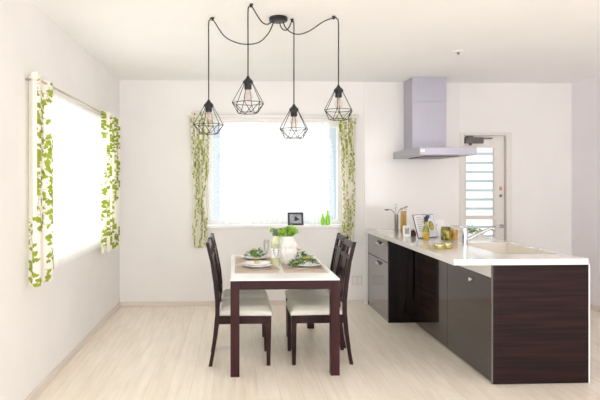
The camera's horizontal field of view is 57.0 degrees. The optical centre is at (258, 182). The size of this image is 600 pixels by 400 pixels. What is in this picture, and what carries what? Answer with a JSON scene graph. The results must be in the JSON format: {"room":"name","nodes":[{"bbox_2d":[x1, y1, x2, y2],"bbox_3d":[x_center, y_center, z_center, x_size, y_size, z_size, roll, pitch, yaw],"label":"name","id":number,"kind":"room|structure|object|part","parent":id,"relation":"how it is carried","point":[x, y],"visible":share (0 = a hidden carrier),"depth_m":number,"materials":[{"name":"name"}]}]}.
{"room":"dining room","nodes":[
{"label":"dining room","id":0,"kind":"room"},
{"bbox_2d":[0,0,119,399],"bbox_3d":[-1.509,0.117,2.404,0.160,2.600,8.135,0,0,-3],"label":"wall","id":1,"kind":"structure","parent":0,"point":[40,326],"depth_m":3.56,"materials":[{"name":"paint"}]},
{"bbox_2d":[25,71,102,113],"bbox_3d":[-1.473,-0.667,4.613,0.106,0.056,2.431,0,0,-3],"label":"curtain rod","id":2,"kind":"object","parent":1,"relation":"attached to","point":[34,75],"visible":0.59,"depth_m":3.82,"materials":[{"name":"white metal"}]},
{"bbox_2d":[29,76,53,287],"bbox_3d":[-1.429,-0.013,3.598,0.084,1.330,0.346,0,0,-3],"label":"curtain","id":3,"kind":"object","parent":2,"relation":"hanging from","point":[41,209],"visible":0.99,"depth_m":3.50,"materials":[{"name":"fabric"}]},
{"bbox_3d":[-1.448,-0.655,4.616,0.017,0.016,2.350,0,0,-2],"label":"rod","id":4,"kind":"part","parent":2,"relation":"part of","materials":[{"name":"metal"}]},
{"bbox_2d":[53,93,100,267],"bbox_3d":[-1.490,-0.015,4.599,0.038,1.245,2.120,0,0,-3],"label":"window","id":5,"kind":"structure","parent":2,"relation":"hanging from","point":[76,129],"depth_m":4.43,"materials":[{"name":"white glass"}]},
{"bbox_2d":[101,110,119,253],"bbox_3d":[-1.474,-0.011,5.451,0.068,1.345,0.620,0,0,-3],"label":"curtain","id":6,"kind":"object","parent":2,"relation":"hanging from","point":[110,124],"visible":1,"depth_m":5.37,"materials":[{"name":"fabric"}]},
{"bbox_2d":[25,302,119,399],"bbox_3d":[-1.420,1.389,2.322,0.012,0.055,7.963,0,0,-3],"label":"baseboard","id":7,"kind":"structure","parent":1,"relation":"attached to","point":[52,375],"depth_m":4.34,"materials":[{"name":"beige wood"}]},
{"bbox_2d":[31,0,599,83],"bbox_3d":[1.230,-1.223,2.523,5.643,0.080,8.135,0,0,-3],"label":"ceiling","id":8,"kind":"structure","parent":0,"point":[502,41],"depth_m":4.44,"materials":[{"name":"paint"}]},
{"bbox_2d":[194,3,351,138],"bbox_3d":[0.109,-0.752,3.802,1.144,0.861,0.551,0,0,-3],"label":"pendant lamp","id":9,"kind":"object","parent":8,"relation":"hanging from","point":[274,19],"visible":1,"depth_m":3.90,"materials":[{"name":"black metal"}]},
{"bbox_3d":[-0.127,-0.886,3.930,0.476,0.594,0.010,0,0,0],"label":"cord","id":10,"kind":"part","parent":9,"relation":"part of","materials":[{"name":"black metal"}]},
{"bbox_3d":[0.020,-0.938,3.769,0.027,0.477,0.339,0,0,31],"label":"cord","id":11,"kind":"part","parent":9,"relation":"part of","materials":[{"name":"black metal"}]},
{"bbox_3d":[0.201,-0.870,3.961,0.114,0.616,0.010,0,0,-11],"label":"cord","id":12,"kind":"part","parent":9,"relation":"part of","materials":[{"name":"black metal"}]},
{"bbox_3d":[0.368,-0.932,3.914,0.402,0.488,0.013,0,0,5],"label":"cord","id":13,"kind":"part","parent":9,"relation":"part of","materials":[{"name":"black metal"}]},
{"bbox_2d":[453,50,463,54],"bbox_3d":[1.786,-1.168,4.933,0.096,0.030,0.096,0,0,-3],"label":"ceiling fitting","id":14,"kind":"object","parent":8,"relation":"attached to","point":[454,51],"visible":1,"depth_m":4.91,"materials":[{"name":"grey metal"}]},
{"bbox_2d":[34,304,599,399],"bbox_3d":[1.230,1.447,2.523,5.643,0.060,8.135,0,0,-3],"label":"floor","id":15,"kind":"structure","parent":0,"point":[140,352],"depth_m":4.29,"materials":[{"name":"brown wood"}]},
{"bbox_2d":[206,238,271,366],"bbox_3d":[-0.163,0.940,4.449,0.516,0.955,0.398,0,0,-3],"label":"dining chair","id":16,"kind":"object","parent":15,"relation":"on","point":[252,310],"visible":0.98,"depth_m":4.26,"materials":[{"name":"brown wood"}]},
{"bbox_3d":[-0.391,0.534,4.439,0.051,0.135,0.340,0,0,-2],"label":"backrest","id":17,"kind":"part","parent":16,"relation":"part of","materials":[{"name":"brown wood"}]},
{"bbox_3d":[-0.359,0.940,4.256,0.108,0.955,0.028,0,0,-2],"label":"leg","id":18,"kind":"part","parent":16,"relation":"part of","materials":[{"name":"brown wood"}]},
{"bbox_3d":[-0.375,0.940,4.624,0.108,0.955,0.028,0,0,-2],"label":"leg","id":19,"kind":"part","parent":16,"relation":"part of","materials":[{"name":"brown wood"}]},
{"bbox_3d":[-0.129,1.062,4.451,0.405,0.061,0.388,0,0,-2],"label":"seat frame","id":20,"kind":"part","parent":16,"relation":"part of","materials":[{"name":"brown wood"}]},
{"bbox_3d":[-0.112,0.995,4.451,0.416,0.072,0.398,0,0,-2],"label":"seat","id":21,"kind":"part","parent":16,"relation":"part of","materials":[{"name":"white fabric"}]},
{"bbox_3d":[0.059,1.224,4.639,0.042,0.386,0.036,0,0,-2],"label":"leg","id":22,"kind":"part","parent":16,"relation":"part of","materials":[{"name":"brown wood"}]},
{"bbox_3d":[0.074,1.224,4.279,0.042,0.386,0.036,0,0,-2],"label":"leg","id":23,"kind":"part","parent":16,"relation":"part of","materials":[{"name":"brown wood"}]},
{"bbox_2d":[209,233,268,336],"bbox_3d":[-0.177,0.940,4.877,0.516,0.955,0.398,0,0,-3],"label":"dining chair","id":24,"kind":"object","parent":15,"relation":"on","point":[226,293],"visible":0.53,"depth_m":4.82,"materials":[{"name":"brown wood"}]},
{"bbox_3d":[-0.405,0.534,4.867,0.051,0.135,0.340,0,0,-2],"label":"backrest","id":25,"kind":"part","parent":24,"relation":"part of","materials":[{"name":"brown wood"}]},
{"bbox_3d":[-0.373,0.940,4.684,0.108,0.955,0.028,0,0,-2],"label":"leg","id":26,"kind":"part","parent":24,"relation":"part of","materials":[{"name":"brown wood"}]},
{"bbox_3d":[-0.390,0.940,5.052,0.108,0.955,0.028,0,0,-2],"label":"leg","id":27,"kind":"part","parent":24,"relation":"part of","materials":[{"name":"brown wood"}]},
{"bbox_3d":[-0.127,0.995,4.879,0.416,0.072,0.398,0,0,-2],"label":"seat","id":28,"kind":"part","parent":24,"relation":"part of","materials":[{"name":"beige fabric"}]},
{"bbox_2d":[230,254,339,376],"bbox_3d":[0.163,1.060,4.712,0.803,0.715,1.370,0,0,-3],"label":"dining table","id":29,"kind":"object","parent":15,"relation":"on","point":[281,280],"visible":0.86,"depth_m":4.04,"materials":[{"name":"white paint"}]},
{"bbox_3d":[-0.177,1.067,4.044,0.066,0.701,0.066,0,0,-2],"label":"leg","id":30,"kind":"part","parent":29,"relation":"part of","materials":[{"name":"brown wood"}]},
{"bbox_2d":[235,256,270,262],"bbox_3d":[-0.048,0.701,5.033,0.344,0.003,0.450,0,0,-3],"label":"placemat","id":31,"kind":"object","parent":29,"relation":"on","point":[238,259],"visible":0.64,"depth_m":5.03,"materials":[{"name":"beige fabric"}]},
{"bbox_2d":[241,255,268,259],"bbox_3d":[-0.036,0.686,5.063,0.252,0.025,0.252,0,0,-3],"label":"dinner plate","id":32,"kind":"object","parent":31,"relation":"on","point":[243,256],"visible":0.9,"depth_m":5.08,"materials":[{"name":"white ceramic"}]},
{"bbox_2d":[244,247,265,256],"bbox_3d":[-0.032,0.648,5.062,0.214,0.104,0.202,0,0,37],"label":"salad greens","id":33,"kind":"object","parent":32,"relation":"on","point":[252,252],"visible":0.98,"depth_m":5.05,"materials":[{"name":"green plant"}]},
{"bbox_2d":[235,264,278,272],"bbox_3d":[-0.024,0.701,4.503,0.344,0.003,0.450,0,0,-3],"label":"placemat","id":34,"kind":"object","parent":29,"relation":"on","point":[239,268],"visible":0.79,"depth_m":4.44,"materials":[{"name":"beige fabric"}]},
{"bbox_2d":[242,263,271,267],"bbox_3d":[-0.015,0.686,4.574,0.252,0.025,0.252,0,0,-3],"label":"dinner plate","id":35,"kind":"object","parent":34,"relation":"on","point":[244,264],"visible":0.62,"depth_m":4.50,"materials":[{"name":"white ceramic"}]},
{"bbox_2d":[244,260,269,265],"bbox_3d":[-0.015,0.674,4.574,0.216,0.031,0.216,0,0,-3],"label":"plate","id":36,"kind":"object","parent":35,"relation":"on","point":[250,263],"visible":0.84,"depth_m":4.61,"materials":[{"name":"white ceramic"}]},
{"bbox_2d":[271,229,279,265],"bbox_3d":[0.138,0.545,4.670,0.075,0.314,0.075,0,0,-3],"label":"wine bottle","id":37,"kind":"object","parent":34,"relation":"on","point":[275,244],"visible":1,"depth_m":4.64,"materials":[{"name":"clear glass"}]},
{"bbox_2d":[279,235,296,264],"bbox_3d":[0.245,0.580,4.748,0.166,0.245,0.180,0,0,-3],"label":"vase","id":38,"kind":"object","parent":29,"relation":"on","point":[288,245],"visible":0.82,"depth_m":4.69,"materials":[{"name":"white ceramic"}]},
{"bbox_2d":[269,225,298,237],"bbox_3d":[0.217,0.429,4.757,0.250,0.140,0.184,0,0,-3],"label":"bouquet","id":39,"kind":"object","parent":38,"relation":"in","point":[289,231],"visible":0.85,"depth_m":4.71,"materials":[{"name":"green plant"}]},
{"bbox_2d":[280,264,328,272],"bbox_3d":[0.365,0.701,4.520,0.344,0.003,0.450,0,0,-3],"label":"placemat","id":40,"kind":"object","parent":29,"relation":"on","point":[287,269],"visible":0.64,"depth_m":4.44,"materials":[{"name":"beige fabric"}]},
{"bbox_2d":[292,261,321,266],"bbox_3d":[0.404,0.686,4.622,0.252,0.025,0.252,0,0,-3],"label":"dinner plate","id":41,"kind":"object","parent":40,"relation":"on","point":[307,264],"visible":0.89,"depth_m":4.63,"materials":[{"name":"white ceramic"}]},
{"bbox_2d":[286,259,298,266],"bbox_3d":[0.280,0.657,4.531,0.127,0.064,0.113,0,0,-3],"label":"salad greens","id":42,"kind":"object","parent":41,"relation":"on","point":[292,260],"visible":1,"depth_m":4.52,"materials":[{"name":"green plant"}]},
{"bbox_2d":[296,255,319,264],"bbox_3d":[0.411,0.652,4.613,0.203,0.075,0.185,0,0,-3],"label":"salad greens","id":43,"kind":"object","parent":41,"relation":"on","point":[301,261],"visible":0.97,"depth_m":4.64,"materials":[{"name":"green plant"}]},
{"bbox_3d":[0.503,1.067,5.379,0.066,0.701,0.066,0,0,-2],"label":"leg","id":44,"kind":"part","parent":29,"relation":"part of","materials":[{"name":"brown wood"}]},
{"bbox_3d":[0.560,1.067,4.076,0.066,0.701,0.066,0,0,-2],"label":"leg","id":45,"kind":"part","parent":29,"relation":"part of","materials":[{"name":"brown wood"}]},
{"bbox_3d":[0.342,0.701,5.050,0.344,0.003,0.450,0,0,-2],"label":"placemat","id":46,"kind":"object","parent":29,"relation":"on","visible":0},
{"bbox_3d":[0.379,0.687,5.081,0.252,0.025,0.252,0,0,-2],"label":"dinner plate","id":47,"kind":"object","parent":46,"relation":"on","visible":0},
{"bbox_2d":[296,251,310,256],"bbox_3d":[0.378,0.654,5.080,0.191,0.063,0.202,0,0,-25],"label":"salad greens","id":48,"kind":"object","parent":47,"relation":"on","point":[303,254],"visible":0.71,"depth_m":5.04,"materials":[{"name":"green plant"}]},
{"bbox_2d":[285,233,348,348],"bbox_3d":[0.505,0.940,4.905,0.516,0.955,0.398,0,0,-3],"label":"dining chair","id":49,"kind":"object","parent":15,"relation":"on","point":[290,293],"visible":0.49,"depth_m":4.87,"materials":[{"name":"brown wood"}]},
{"bbox_3d":[0.268,1.224,5.074,0.042,0.386,0.036,0,0,-2],"label":"leg","id":50,"kind":"part","parent":49,"relation":"part of","materials":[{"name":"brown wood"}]},
{"bbox_3d":[0.455,0.995,4.902,0.416,0.072,0.398,0,0,-2],"label":"seat","id":51,"kind":"part","parent":49,"relation":"part of","materials":[{"name":"beige fabric"}]},
{"bbox_3d":[0.701,0.940,5.097,0.108,0.955,0.028,0,0,-2],"label":"leg","id":52,"kind":"part","parent":49,"relation":"part of","materials":[{"name":"brown wood"}]},
{"bbox_3d":[0.733,0.534,4.915,0.051,0.135,0.340,0,0,-2],"label":"backrest","id":53,"kind":"part","parent":49,"relation":"part of","materials":[{"name":"brown wood"}]},
{"bbox_3d":[0.717,0.940,4.730,0.108,0.955,0.028,0,0,-2],"label":"leg","id":54,"kind":"part","parent":49,"relation":"part of","materials":[{"name":"brown wood"}]},
{"bbox_2d":[286,237,355,364],"bbox_3d":[0.493,0.940,4.478,0.516,0.955,0.398,0,0,-3],"label":"dining chair","id":55,"kind":"object","parent":15,"relation":"on","point":[299,310],"visible":0.8,"depth_m":4.29,"materials":[{"name":"brown wood"}]},
{"bbox_3d":[0.257,1.224,4.648,0.042,0.386,0.036,0,0,-2],"label":"leg","id":56,"kind":"part","parent":55,"relation":"part of","materials":[{"name":"brown wood"}]},
{"bbox_3d":[0.272,1.224,4.288,0.042,0.386,0.036,0,0,-2],"label":"leg","id":57,"kind":"part","parent":55,"relation":"part of","materials":[{"name":"brown wood"}]},
{"bbox_3d":[0.443,0.995,4.476,0.416,0.072,0.398,0,0,-2],"label":"seat","id":58,"kind":"part","parent":55,"relation":"part of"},
{"bbox_3d":[0.460,1.062,4.476,0.405,0.061,0.388,0,0,-2],"label":"seat frame","id":59,"kind":"part","parent":55,"relation":"part of","materials":[{"name":"brown wood"}]},
{"bbox_3d":[0.690,0.940,4.670,0.108,0.955,0.028,0,0,-2],"label":"leg","id":60,"kind":"part","parent":55,"relation":"part of","materials":[{"name":"brown wood"}]},
{"bbox_3d":[0.722,0.534,4.488,0.051,0.135,0.340,0,0,-2],"label":"backrest","id":61,"kind":"part","parent":55,"relation":"part of","materials":[{"name":"brown wood"}]},
{"bbox_3d":[0.706,0.940,4.303,0.108,0.955,0.028,0,0,-2],"label":"leg","id":62,"kind":"part","parent":55,"relation":"part of","materials":[{"name":"brown wood"}]},
{"bbox_2d":[368,233,414,322],"bbox_3d":[1.742,0.998,6.016,0.958,0.839,0.858,0,0,-3],"label":"base cabinet","id":63,"kind":"object","parent":15,"relation":"on","point":[391,266],"visible":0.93,"depth_m":5.58,"materials":[{"name":"black wood"}]},
{"bbox_3d":[1.302,1.091,6.001,0.020,0.548,0.821,0,0,-2],"label":"drawer","id":64,"kind":"part","parent":63,"relation":"part of","materials":[{"name":"grey laminate"}]},
{"bbox_3d":[1.302,0.697,6.001,0.020,0.228,0.821,0,0,-2],"label":"drawer","id":65,"kind":"part","parent":63,"relation":"part of","materials":[{"name":"grey laminate"}]},
{"bbox_3d":[1.774,0.998,5.598,0.930,0.839,0.020,0,0,-2],"label":"panel","id":66,"kind":"part","parent":63,"relation":"part of","materials":[{"name":"black wood"}]},
{"bbox_2d":[415,251,589,383],"bbox_3d":[1.944,0.997,4.719,0.721,0.840,1.691,0,0,-3],"label":"base cabinet","id":67,"kind":"object","parent":15,"relation":"on","point":[513,324],"visible":0.84,"depth_m":3.88,"materials":[{"name":"brown wood"}]},
{"bbox_3d":[1.600,1.040,5.125,0.020,0.730,0.846,0,0,-2],"label":"door","id":68,"kind":"part","parent":67,"relation":"part of","materials":[{"name":"brown wood"}]},
{"bbox_3d":[1.636,1.040,4.292,0.020,0.730,0.814,0,0,-2],"label":"door","id":69,"kind":"part","parent":67,"relation":"part of","materials":[{"name":"grey laminate"}]},
{"bbox_3d":[1.621,0.625,4.716,0.018,0.095,1.669,0,0,-2],"label":"rail","id":70,"kind":"part","parent":67,"relation":"part of","materials":[{"name":"white paint"}]},
{"bbox_2d":[366,229,587,264],"bbox_3d":[1.790,0.556,5.159,0.967,0.042,2.582,0,0,-3],"label":"countertop","id":71,"kind":"structure","parent":67,"relation":"on","point":[458,254],"depth_m":4.17,"materials":[{"name":"white stone"}]},
{"bbox_2d":[394,214,398,231],"bbox_3d":[1.515,0.442,6.062,0.044,0.187,0.044,0,0,-3],"label":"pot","id":72,"kind":"object","parent":71,"relation":"on","point":[396,217],"visible":1,"depth_m":6.04,"materials":[{"name":"grey metal"}]},
{"bbox_2d":[401,211,405,232],"bbox_3d":[1.542,0.401,5.873,0.074,0.268,0.074,0,0,-3],"label":"jar","id":73,"kind":"object","parent":71,"relation":"on","point":[403,213],"visible":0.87,"depth_m":5.85,"materials":[{"name":"yellow glass"}]},
{"bbox_2d":[403,226,410,236],"bbox_3d":[1.469,0.481,5.469,0.076,0.114,0.059,0,0,10],"label":"timer","id":74,"kind":"object","parent":71,"relation":"on","point":[406,229],"visible":0.95,"depth_m":5.45,"materials":[{"name":"white paint"}]},
{"bbox_2d":[411,229,415,236],"bbox_3d":[1.540,0.497,5.492,0.062,0.076,0.062,0,0,-3],"label":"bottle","id":75,"kind":"object","parent":71,"relation":"on","point":[413,233],"visible":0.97,"depth_m":5.47,"materials":[{"name":"brown glass"}]},
{"bbox_2d":[412,214,437,237],"bbox_3d":[1.630,0.421,5.394,0.270,0.224,0.104,0,0,-29],"label":"cookbook","id":76,"kind":"object","parent":71,"relation":"on","point":[419,223],"visible":0.89,"depth_m":5.38,"materials":[{"name":"white paper"}]},
{"bbox_2d":[422,217,429,239],"bbox_3d":[1.571,0.427,5.173,0.064,0.216,0.064,0,0,-3],"label":"oil bottle","id":77,"kind":"object","parent":71,"relation":"on","point":[425,234],"visible":1,"depth_m":5.15,"materials":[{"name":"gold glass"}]},
{"bbox_2d":[433,243,444,248],"bbox_3d":[1.462,0.513,4.468,0.087,0.043,0.087,0,0,-3],"label":"tin","id":78,"kind":"object","parent":71,"relation":"on","point":[436,245],"visible":1,"depth_m":4.44,"materials":[{"name":"gold metal"}]},
{"bbox_3d":[1.462,0.500,4.468,0.087,0.017,0.087,0,0,-2],"label":"lid","id":79,"kind":"part","parent":78,"relation":"part of","materials":[{"name":"gold metal"}]},
{"bbox_2d":[434,220,444,235],"bbox_3d":[1.805,0.455,5.614,0.170,0.162,0.060,0,0,3],"label":"card","id":80,"kind":"object","parent":71,"relation":"on","point":[438,223],"visible":0.26,"depth_m":5.60,"materials":[{"name":"paper"}]},
{"bbox_2d":[441,226,450,239],"bbox_3d":[1.761,0.472,5.181,0.094,0.125,0.096,0,0,-3],"label":"pickle jar","id":81,"kind":"object","parent":71,"relation":"on","point":[445,230],"visible":0.98,"depth_m":5.14,"materials":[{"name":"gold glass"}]},
{"bbox_2d":[441,242,451,248],"bbox_3d":[1.546,0.513,4.532,0.087,0.043,0.087,0,0,-3],"label":"tin","id":82,"kind":"object","parent":71,"relation":"on","point":[448,245],"visible":0.82,"depth_m":4.50,"materials":[{"name":"gold metal"}]},
{"bbox_2d":[451,227,457,238],"bbox_3d":[1.858,0.479,5.246,0.080,0.112,0.080,0,0,-3],"label":"jar","id":83,"kind":"object","parent":71,"relation":"on","point":[454,230],"visible":0.82,"depth_m":5.21,"materials":[{"name":"orange glass"}]},
{"bbox_2d":[450,225,494,245],"bbox_3d":[1.826,0.448,4.682,0.371,0.175,0.073,0,0,5],"label":"kitchen faucet","id":84,"kind":"object","parent":71,"relation":"on","point":[465,238],"visible":1,"depth_m":4.67,"materials":[{"name":"silver metal"}]},
{"bbox_3d":[1.878,0.435,4.684,0.246,0.138,0.032,0,0,-1],"label":"spout","id":85,"kind":"part","parent":84,"relation":"part of","materials":[{"name":"silver metal"}]},
{"bbox_2d":[461,243,554,253],"bbox_3d":[2.024,0.626,4.533,0.438,0.177,0.798,0,0,-3],"label":"sink","id":86,"kind":"object","parent":71,"relation":"in","point":[501,248],"visible":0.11,"depth_m":4.92,"materials":[{"name":"beige plastic"}]},
{"bbox_3d":[1.987,0.995,3.885,0.689,0.836,0.020,0,0,-2],"label":"panel","id":87,"kind":"part","parent":67,"relation":"part of","materials":[{"name":"brown wood"}]},
{"bbox_2d":[120,80,571,301],"bbox_3d":[1.056,0.117,6.507,5.323,2.600,0.160,0,0,-3],"label":"wall","id":88,"kind":"structure","parent":0,"point":[159,261],"depth_m":6.37,"materials":[{"name":"paint"}]},
{"bbox_2d":[120,299,364,306],"bbox_3d":[-0.183,1.389,6.367,2.835,0.055,0.012,0,0,-3],"label":"baseboard","id":89,"kind":"structure","parent":88,"relation":"attached to","point":[362,301],"depth_m":6.33,"materials":[{"name":"beige wood"}]},
{"bbox_2d":[187,113,358,118],"bbox_3d":[0.164,-0.771,6.334,1.976,0.054,0.108,0,0,-3],"label":"curtain rod","id":90,"kind":"object","parent":88,"relation":"attached to","point":[355,116],"visible":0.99,"depth_m":6.28,"materials":[{"name":"white paint"}]},
{"bbox_2d":[190,111,209,247],"bbox_3d":[-0.669,-0.041,6.267,0.231,1.555,0.092,0,0,-3],"label":"curtain","id":91,"kind":"object","parent":90,"relation":"hanging from","point":[200,143],"visible":0.98,"depth_m":6.26,"materials":[{"name":"fabric"}]},
{"bbox_2d":[337,113,355,241],"bbox_3d":[1.006,-0.041,6.340,0.227,1.515,0.092,0,0,-3],"label":"curtain","id":92,"kind":"object","parent":90,"relation":"hanging from","point":[346,129],"visible":0.97,"depth_m":6.34,"materials":[{"name":"fabric"}]},
{"bbox_2d":[207,224,341,228],"bbox_3d":[0.197,0.507,6.425,1.635,0.034,0.130,0,0,-3],"label":"trim","id":93,"kind":"structure","parent":88,"relation":"attached to","point":[304,225],"depth_m":6.36,"materials":[{"name":"white paint"}]},
{"bbox_2d":[287,212,303,224],"bbox_3d":[0.425,0.417,6.401,0.185,0.150,0.042,0,0,-6],"label":"photo frame","id":94,"kind":"object","parent":93,"relation":"on","point":[294,218],"visible":1,"depth_m":6.40,"materials":[{"name":"black"}]},
{"bbox_2d":[290,214,301,222],"bbox_3d":[0.425,0.417,6.401,0.142,0.110,0.020,0,0,-6],"label":"photo","id":95,"kind":"object","parent":94,"relation":"attached to","point":[294,218],"depth_m":6.40},
{"bbox_2d":[321,214,324,224],"bbox_3d":[0.741,0.426,6.407,0.048,0.128,0.048,0,0,-3],"label":"bottle","id":96,"kind":"object","parent":93,"relation":"on","point":[322,217],"visible":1,"depth_m":6.39,"materials":[{"name":"green glass"}]},
{"bbox_2d":[325,211,329,224],"bbox_3d":[0.801,0.406,6.414,0.056,0.168,0.056,0,0,-3],"label":"bottle","id":97,"kind":"object","parent":93,"relation":"on","point":[327,218],"visible":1,"depth_m":6.39,"materials":[{"name":"green glass"}]},
{"bbox_2d":[209,122,340,223],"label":"window","id":98,"kind":"structure","parent":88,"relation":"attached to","point":[265,176],"depth_m":6.44,"materials":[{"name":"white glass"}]},
{"bbox_2d":[352,276,361,284],"bbox_3d":[1.146,1.137,6.426,0.120,0.110,0.011,0,0,-3],"label":"wall outlet","id":99,"kind":"object","parent":88,"relation":"attached to","point":[356,280],"visible":1,"depth_m":6.42,"materials":[{"name":"white plastic"}]},
{"bbox_2d":[364,82,365,303],"bbox_3d":[1.241,0.117,6.431,0.016,2.599,0.009,0,0,-3],"label":"trim","id":100,"kind":"structure","parent":88,"relation":"attached to","point":[364,82],"depth_m":6.43,"materials":[{"name":"white paint"}]},
{"bbox_2d":[366,82,459,303],"bbox_3d":[1.807,0.117,6.457,1.117,2.599,0.006,0,0,-3],"label":"wall","id":101,"kind":"structure","parent":88,"relation":"attached to","point":[426,186],"depth_m":6.45,"materials":[{"name":"white paint"}]},
{"bbox_2d":[393,77,476,158],"bbox_3d":[1.884,-0.727,5.991,0.583,0.911,0.932,0,0,-3],"label":"range hood","id":102,"kind":"object","parent":88,"relation":"attached to","point":[425,98],"visible":1,"depth_m":6.14,"materials":[{"name":"metal"}]},
{"bbox_2d":[460,132,511,241],"bbox_3d":[2.675,0.410,6.545,0.624,2.014,0.145,0,0,-3],"label":"door","id":103,"kind":"structure","parent":88,"relation":"in","point":[501,142],"depth_m":6.53,"materials":[{"name":"white wood"}]},
{"bbox_2d":[572,75,599,306],"bbox_3d":[3.969,0.117,2.643,0.160,2.600,8.135,0,0,-3],"label":"wall","id":104,"kind":"structure","parent":0,"point":[585,93],"depth_m":6.26,"materials":[{"name":"paint"}]},
{"bbox_2d":[590,304,599,311],"bbox_3d":[3.886,1.389,2.553,0.012,0.055,7.963,0,0,-3],"label":"baseboard","id":105,"kind":"structure","parent":104,"relation":"attached to","point":[593,307],"depth_m":6.10,"materials":[{"name":"beige wood"}]},
{"label":"outside","id":106,"kind":"structure","parent":0,"visible":0},
{"bbox_2d":[244,224,492,237],"bbox_3d":[2.410,1.602,13.573,18.000,0.130,13.840,0,0,-3],"label":"ground","id":107,"kind":"structure","parent":106,"point":[490,232],"depth_m":19.89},
{"bbox_2d":[467,225,484,234],"bbox_3d":[2.976,1.061,7.745,0.429,0.953,0.379,0,0,16],"label":"shrub","id":108,"kind":"object","parent":107,"relation":"on","point":[470,230],"visible":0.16,"depth_m":7.74,"materials":[{"name":"green plant"}]}
]}

